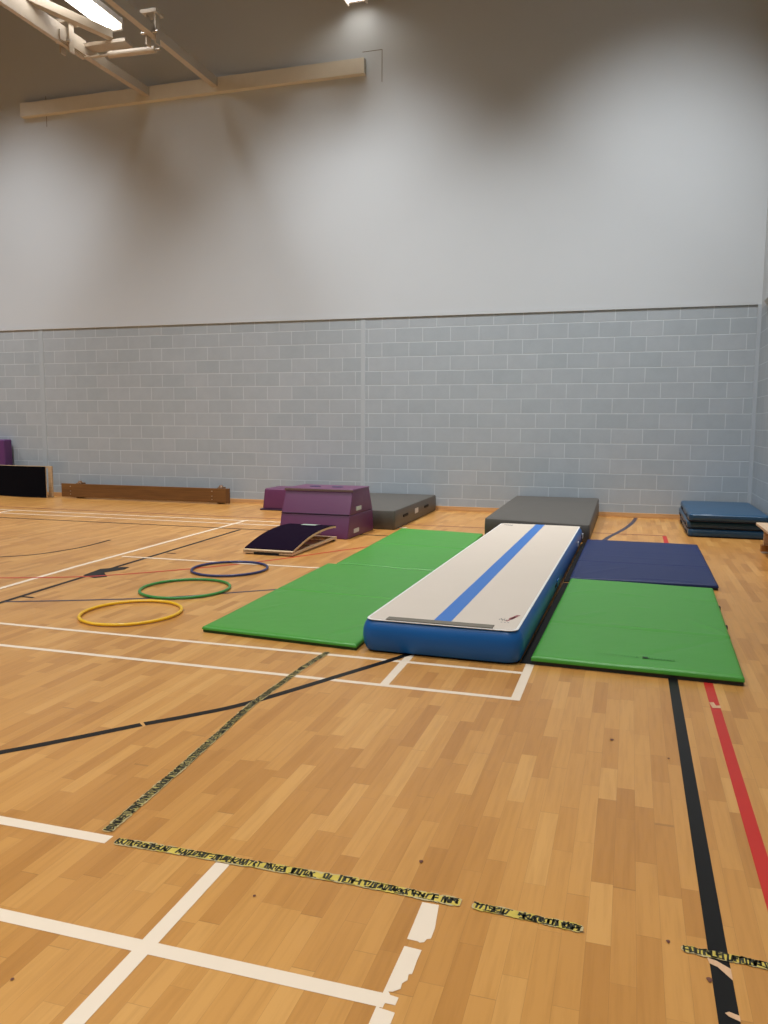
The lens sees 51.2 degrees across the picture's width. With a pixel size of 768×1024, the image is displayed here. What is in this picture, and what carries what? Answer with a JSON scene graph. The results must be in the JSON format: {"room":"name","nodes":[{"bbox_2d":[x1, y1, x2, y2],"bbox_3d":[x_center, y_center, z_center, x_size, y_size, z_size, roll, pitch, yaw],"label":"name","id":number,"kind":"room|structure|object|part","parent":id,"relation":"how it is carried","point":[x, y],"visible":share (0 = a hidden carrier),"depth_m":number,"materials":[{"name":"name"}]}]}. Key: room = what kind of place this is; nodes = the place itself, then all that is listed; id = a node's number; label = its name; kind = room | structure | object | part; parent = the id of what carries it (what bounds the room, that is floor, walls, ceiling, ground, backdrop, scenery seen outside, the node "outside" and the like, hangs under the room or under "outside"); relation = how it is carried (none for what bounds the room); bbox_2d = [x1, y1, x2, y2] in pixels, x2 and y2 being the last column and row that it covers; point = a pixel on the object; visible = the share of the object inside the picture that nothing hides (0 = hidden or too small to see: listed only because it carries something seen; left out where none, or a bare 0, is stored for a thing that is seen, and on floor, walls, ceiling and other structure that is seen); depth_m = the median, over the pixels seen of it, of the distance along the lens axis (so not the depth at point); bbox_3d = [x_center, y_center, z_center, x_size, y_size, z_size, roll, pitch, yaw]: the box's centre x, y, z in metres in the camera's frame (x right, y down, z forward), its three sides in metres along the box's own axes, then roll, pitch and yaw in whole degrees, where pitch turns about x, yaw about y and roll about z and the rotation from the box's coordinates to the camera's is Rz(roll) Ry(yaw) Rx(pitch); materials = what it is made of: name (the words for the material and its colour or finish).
{"room":"sports hall","nodes":[
{"label":"sports hall","id":0,"kind":"room"},
{"bbox_2d":[0,0,767,513],"bbox_3d":[-5.038,-4.745,14.328,22.090,9.000,0.218,2,7,17],"label":"wall","id":1,"kind":"structure","parent":0,"point":[544,221],"depth_m":12.66,"materials":[{"name":"paint"}]},
{"bbox_2d":[38,330,48,491],"bbox_3d":[-6.340,-1.869,14.940,0.100,2.995,0.006,2,7,17],"label":"trim","id":2,"kind":"structure","parent":1,"relation":"attached to","point":[40,332],"depth_m":14.91,"materials":[{"name":"grey paint"}]},
{"bbox_2d":[0,0,365,118],"bbox_3d":[-4.206,-6.845,10.722,6.460,0.490,5.730,2,7,17],"label":"goal frame","id":3,"kind":"object","parent":1,"relation":"attached to","point":[61,30],"visible":1,"depth_m":12.55,"materials":[{"name":"beige paint"}]},
{"bbox_3d":[-4.710,-6.921,11.754,0.024,0.410,0.110,2,7,17],"label":"clamp plate","id":4,"kind":"part","parent":3,"relation":"part of","materials":[{"name":"beige paint"}]},
{"bbox_3d":[-4.567,-6.915,11.711,0.024,0.410,0.110,2,7,17],"label":"clamp plate","id":5,"kind":"part","parent":3,"relation":"part of","materials":[{"name":"beige paint"}]},
{"bbox_3d":[-4.350,-6.979,12.537,0.100,0.140,2.123,2,7,19],"label":"arm","id":6,"kind":"part","parent":3,"relation":"part of","materials":[{"name":"beige paint"}]},
{"bbox_3d":[-3.876,-6.782,11.867,1.252,0.036,0.036,2,6,14],"label":"cross rod","id":7,"kind":"part","parent":3,"relation":"part of","materials":[{"name":"beige paint"}]},
{"bbox_3d":[-3.375,-6.882,11.473,0.024,0.410,0.110,2,7,17],"label":"clamp plate","id":8,"kind":"part","parent":3,"relation":"part of","materials":[{"name":"beige paint"}]},
{"bbox_3d":[-3.231,-6.877,11.430,0.024,0.410,0.110,2,7,17],"label":"clamp plate","id":9,"kind":"part","parent":3,"relation":"part of","materials":[{"name":"beige paint"}]},
{"bbox_3d":[-3.600,-6.761,10.489,0.100,0.150,5.622,2,7,17],"label":"arm","id":10,"kind":"part","parent":3,"relation":"part of","materials":[{"name":"beige paint"}]},
{"bbox_2d":[361,318,364,485],"bbox_3d":[-0.344,-1.636,13.119,0.070,2.995,0.006,2,7,17],"label":"trim","id":11,"kind":"structure","parent":1,"relation":"attached to","point":[363,319],"depth_m":13.10,"materials":[{"name":"paint"}]},
{"bbox_2d":[47,492,679,518],"bbox_3d":[-5.093,-0.296,14.718,21.690,0.070,0.020,2,7,17],"label":"baseboard","id":12,"kind":"structure","parent":1,"relation":"attached to","point":[259,501],"depth_m":12.66,"materials":[{"name":"brown wood"}]},
{"bbox_3d":[-5.029,-6.271,14.164,22.090,5.930,0.212,2,7,17],"label":"panel","id":13,"kind":"part","parent":1,"relation":"part of","materials":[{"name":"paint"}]},
{"bbox_2d":[747,304,761,503],"bbox_3d":[5.260,-1.416,11.405,0.050,2.995,0.030,2,7,17],"label":"trim","id":14,"kind":"structure","parent":1,"relation":"attached to","point":[759,314],"depth_m":11.38,"materials":[{"name":"grey paint"}]},
{"bbox_2d":[0,495,767,1023],"bbox_3d":[-8.829,1.145,2.601,22.090,0.203,25.942,2,7,17],"label":"floor","id":15,"kind":"structure","parent":0,"point":[630,810],"depth_m":2.90,"materials":[{"name":"brown wood"}]},
{"bbox_2d":[0,439,12,464],"bbox_3d":[-7.562,-0.865,15.281,1.080,1.045,0.225,2,7,17],"label":"block","id":16,"kind":"object","parent":15,"relation":"on","point":[5,444],"visible":0.3,"depth_m":15.04,"materials":[{"name":"purple plastic"}]},
{"bbox_2d":[0,465,53,497],"bbox_3d":[-6.687,-0.571,14.812,1.253,0.570,0.194,2,7,17],"label":"springboard","id":17,"kind":"object","parent":15,"relation":"on","point":[15,480],"visible":1,"depth_m":14.69,"materials":[{"name":"brown wood"}]},
{"bbox_3d":[-6.106,-0.556,14.706,0.080,0.570,0.035,2,7,17],"label":"rail","id":18,"kind":"part","parent":17,"relation":"part of","materials":[{"name":"brown wood"}]},
{"bbox_2d":[77,599,182,626],"bbox_3d":[-1.821,0.722,5.787,0.707,0.022,0.773,2,7,17],"label":"hoop","id":19,"kind":"object","parent":15,"relation":"on","point":[81,613],"visible":1,"depth_m":5.69,"materials":[{"name":"yellow plastic"}]},
{"bbox_2d":[61,480,229,503],"bbox_3d":[-4.219,-0.363,14.225,3.420,0.315,0.240,2,7,18],"label":"bench","id":20,"kind":"object","parent":15,"relation":"on","point":[219,495],"visible":1,"depth_m":14.09,"materials":[{"name":"brown wood"}]},
{"bbox_2d":[138,578,230,599],"bbox_3d":[-1.643,0.630,6.638,0.733,0.022,0.793,2,7,17],"label":"hoop","id":21,"kind":"object","parent":15,"relation":"on","point":[182,579],"visible":1,"depth_m":6.56,"materials":[{"name":"green plastic"}]},
{"bbox_2d":[102,652,329,831],"bbox_3d":[-0.665,0.959,3.782,0.098,0.001,2.238,2,6,15],"label":"tape","id":22,"kind":"object","parent":15,"relation":"on","point":[159,785],"visible":1,"depth_m":3.33,"materials":[{"name":"yellow"}]},
{"bbox_2d":[190,561,268,576],"bbox_3d":[-1.450,0.531,7.551,0.713,0.022,0.773,2,7,17],"label":"hoop","id":23,"kind":"object","parent":15,"relation":"on","point":[218,562],"visible":1,"depth_m":7.44,"materials":[{"name":"blue plastic"}]},
{"bbox_2d":[260,486,290,510],"bbox_3d":[-1.367,-0.220,12.930,1.060,0.345,0.690,2,7,17],"label":"block","id":24,"kind":"object","parent":15,"relation":"on","point":[274,497],"visible":0.41,"depth_m":12.73,"materials":[{"name":"purple plastic"}]},
{"bbox_3d":[-1.368,-0.059,12.948,1.060,0.022,0.690,2,7,17],"label":"board","id":25,"kind":"part","parent":24,"relation":"part of","materials":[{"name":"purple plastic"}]},
{"bbox_2d":[114,838,461,905],"bbox_3d":[-0.330,1.103,2.484,1.158,0.001,0.059,2,7,17],"label":"tape","id":26,"kind":"object","parent":15,"relation":"on","point":[423,895],"visible":1,"depth_m":2.47,"materials":[{"name":"yellow"}]},
{"bbox_2d":[243,523,336,555],"bbox_3d":[-1.022,0.291,8.975,0.570,0.194,1.253,2,7,18],"label":"springboard","id":27,"kind":"object","parent":15,"relation":"on","point":[285,539],"visible":1,"depth_m":8.70,"materials":[{"name":"brown wood"}]},
{"bbox_3d":[-1.206,0.421,8.427,0.570,0.037,0.070,2,7,18],"label":"rail","id":28,"kind":"part","parent":27,"relation":"part of","materials":[{"name":"brown wood"}]},
{"bbox_3d":[-0.765,0.369,8.916,0.038,0.039,1.220,2,7,18],"label":"rail","id":29,"kind":"part","parent":27,"relation":"part of","materials":[{"name":"brown wood"}]},
{"bbox_3d":[-0.839,0.299,9.536,0.570,0.035,0.080,2,7,18],"label":"rail","id":30,"kind":"part","parent":27,"relation":"part of","materials":[{"name":"brown wood"}]},
{"bbox_2d":[202,563,431,649],"bbox_3d":[-0.356,0.661,6.300,1.200,0.049,2.635,2,7,17],"label":"mat","id":31,"kind":"object","parent":15,"relation":"on","point":[330,605],"visible":0.84,"depth_m":5.83,"materials":[{"name":"green plastic"}]},
{"bbox_2d":[280,509,372,538],"bbox_3d":[-0.713,0.126,10.132,0.903,0.276,0.956,2,7,18],"label":"block","id":32,"kind":"object","parent":15,"relation":"on","point":[347,527],"visible":0.62,"depth_m":9.74,"materials":[{"name":"purple plastic"}]},
{"bbox_2d":[282,484,371,515],"bbox_3d":[-0.705,-0.168,10.118,0.908,0.310,0.844,2,7,18],"label":"block","id":33,"kind":"object","parent":32,"relation":"on","point":[343,500],"visible":1,"depth_m":9.82,"materials":[{"name":"purple plastic"}]},
{"bbox_2d":[370,493,435,529],"bbox_3d":[-0.096,-0.045,11.822,1.237,0.254,2.549,2,6,16],"label":"mat","id":34,"kind":"object","parent":15,"relation":"on","point":[391,511],"visible":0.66,"depth_m":11.34,"materials":[{"name":"grey plastic"}]},
{"bbox_2d":[337,528,482,570],"bbox_3d":[0.398,0.390,8.834,1.100,0.046,2.859,2,6,14],"label":"mat","id":35,"kind":"object","parent":15,"relation":"on","point":[413,549],"visible":0.94,"depth_m":8.55,"materials":[{"name":"green plastic"}]},
{"bbox_2d":[363,523,582,662],"bbox_3d":[1.085,0.503,7.092,0.990,0.208,5.055,2,7,18],"label":"track","id":36,"kind":"object","parent":15,"relation":"on","point":[487,602],"visible":1,"depth_m":5.40,"materials":[{"name":"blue plastic"}]},
{"bbox_2d":[499,615,519,622],"bbox_3d":[0.758,0.645,4.857,0.112,0.001,0.215,2,7,17],"label":"print","id":37,"kind":"object","parent":36,"relation":"on","point":[502,618],"depth_m":4.85,"materials":[{"name":"red"}]},
{"bbox_2d":[472,901,583,931],"bbox_3d":[0.401,1.133,2.248,0.316,0.001,0.043,3,7,20],"label":"tape","id":38,"kind":"object","parent":15,"relation":"on","point":[575,927],"visible":1,"depth_m":2.25,"materials":[{"name":"yellow plastic"}]},
{"bbox_2d":[485,496,598,541],"bbox_3d":[2.233,0.050,10.941,1.250,0.282,2.868,2,7,17],"label":"mat","id":39,"kind":"object","parent":15,"relation":"on","point":[583,513],"visible":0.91,"depth_m":10.37,"materials":[{"name":"grey plastic"}]},
{"bbox_2d":[520,578,744,685],"bbox_3d":[1.745,0.743,5.615,1.254,0.060,2.545,2,7,17],"label":"mat","id":40,"kind":"object","parent":15,"relation":"on","point":[643,629],"visible":1,"depth_m":5.13,"materials":[{"name":"green plastic"}]},
{"bbox_2d":[603,653,674,660],"bbox_3d":[1.438,0.827,4.588,0.425,0.001,0.022,3,7,20],"label":"print","id":41,"kind":"object","parent":40,"relation":"on","point":[635,657],"depth_m":4.58,"materials":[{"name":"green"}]},
{"bbox_2d":[564,539,718,589],"bbox_3d":[2.553,0.484,8.041,1.281,0.055,2.485,2,7,17],"label":"mat","id":42,"kind":"object","parent":15,"relation":"on","point":[673,564],"visible":0.99,"depth_m":7.72,"materials":[{"name":"blue plastic"}]},
{"bbox_2d":[680,516,763,539],"bbox_3d":[4.485,0.182,10.705,0.939,0.096,1.823,2,7,17],"label":"mat","id":43,"kind":"object","parent":15,"relation":"on","point":[713,533],"visible":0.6,"depth_m":9.86,"materials":[{"name":"blue plastic"}]},
{"bbox_2d":[679,507,762,530],"bbox_3d":[4.482,0.080,10.737,0.938,0.096,1.823,2,7,17],"label":"mat","id":44,"kind":"object","parent":43,"relation":"on","point":[689,524],"visible":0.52,"depth_m":9.90,"materials":[{"name":"blue plastic"}]},
{"bbox_2d":[680,501,767,523],"bbox_3d":[4.482,-0.012,10.672,0.938,0.096,1.882,2,7,17],"label":"mat","id":45,"kind":"object","parent":44,"relation":"on","point":[697,511],"visible":0.96,"depth_m":10.07,"materials":[{"name":"blue plastic"}]},
{"bbox_2d":[681,945,767,969],"bbox_3d":[1.172,1.167,1.981,0.822,0.001,0.039,3,7,19],"label":"tape","id":46,"kind":"object","parent":15,"relation":"on","point":[689,949],"visible":1,"depth_m":2.08,"materials":[{"name":"yellow plastic"}]},
{"bbox_2d":[756,522,767,552],"bbox_3d":[3.822,0.436,7.422,0.270,0.298,3.260,2,7,17],"label":"bench","id":47,"kind":"object","parent":15,"relation":"on","point":[764,526],"visible":1,"depth_m":8.70,"materials":[{"name":"brown wood"}]},
{"bbox_3d":[4.226,0.284,8.701,0.200,0.208,0.040,2,7,17],"label":"leg","id":48,"kind":"part","parent":47,"relation":"part of","materials":[{"name":"brown wood"}]},
{"bbox_2d":[751,203,767,514],"bbox_3d":[1.638,-3.020,-1.071,0.250,9.000,25.542,2,7,17],"label":"wall","id":49,"kind":"structure","parent":0,"point":[759,498],"depth_m":10.90,"materials":[{"name":"paint"}]},
{"bbox_3d":[1.670,-4.515,-1.242,0.201,5.990,25.542,2,7,17],"label":"panel","id":50,"kind":"part","parent":49,"relation":"part of","materials":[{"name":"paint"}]},
{"bbox_3d":[-8.777,-7.999,1.599,22.090,0.200,25.942,2,7,17],"label":"ceiling","id":51,"kind":"structure","parent":0,"visible":0},
{"bbox_2d":[66,0,122,31],"bbox_3d":[-4.377,-8.049,11.209,0.360,1.725,1.840,2,7,17],"label":"fitting","id":52,"kind":"object","parent":51,"relation":"hanging from","point":[97,11],"visible":0.81,"depth_m":11.75,"materials":[{"name":"white plastic"}]},
{"bbox_2d":[344,0,367,5],"bbox_3d":[-0.611,-8.306,11.526,0.320,1.240,1.500,2,7,17],"label":"fitting","id":53,"kind":"object","parent":51,"relation":"hanging from","point":[347,2],"visible":1,"depth_m":12.27,"materials":[{"name":"white plastic"}]}
]}

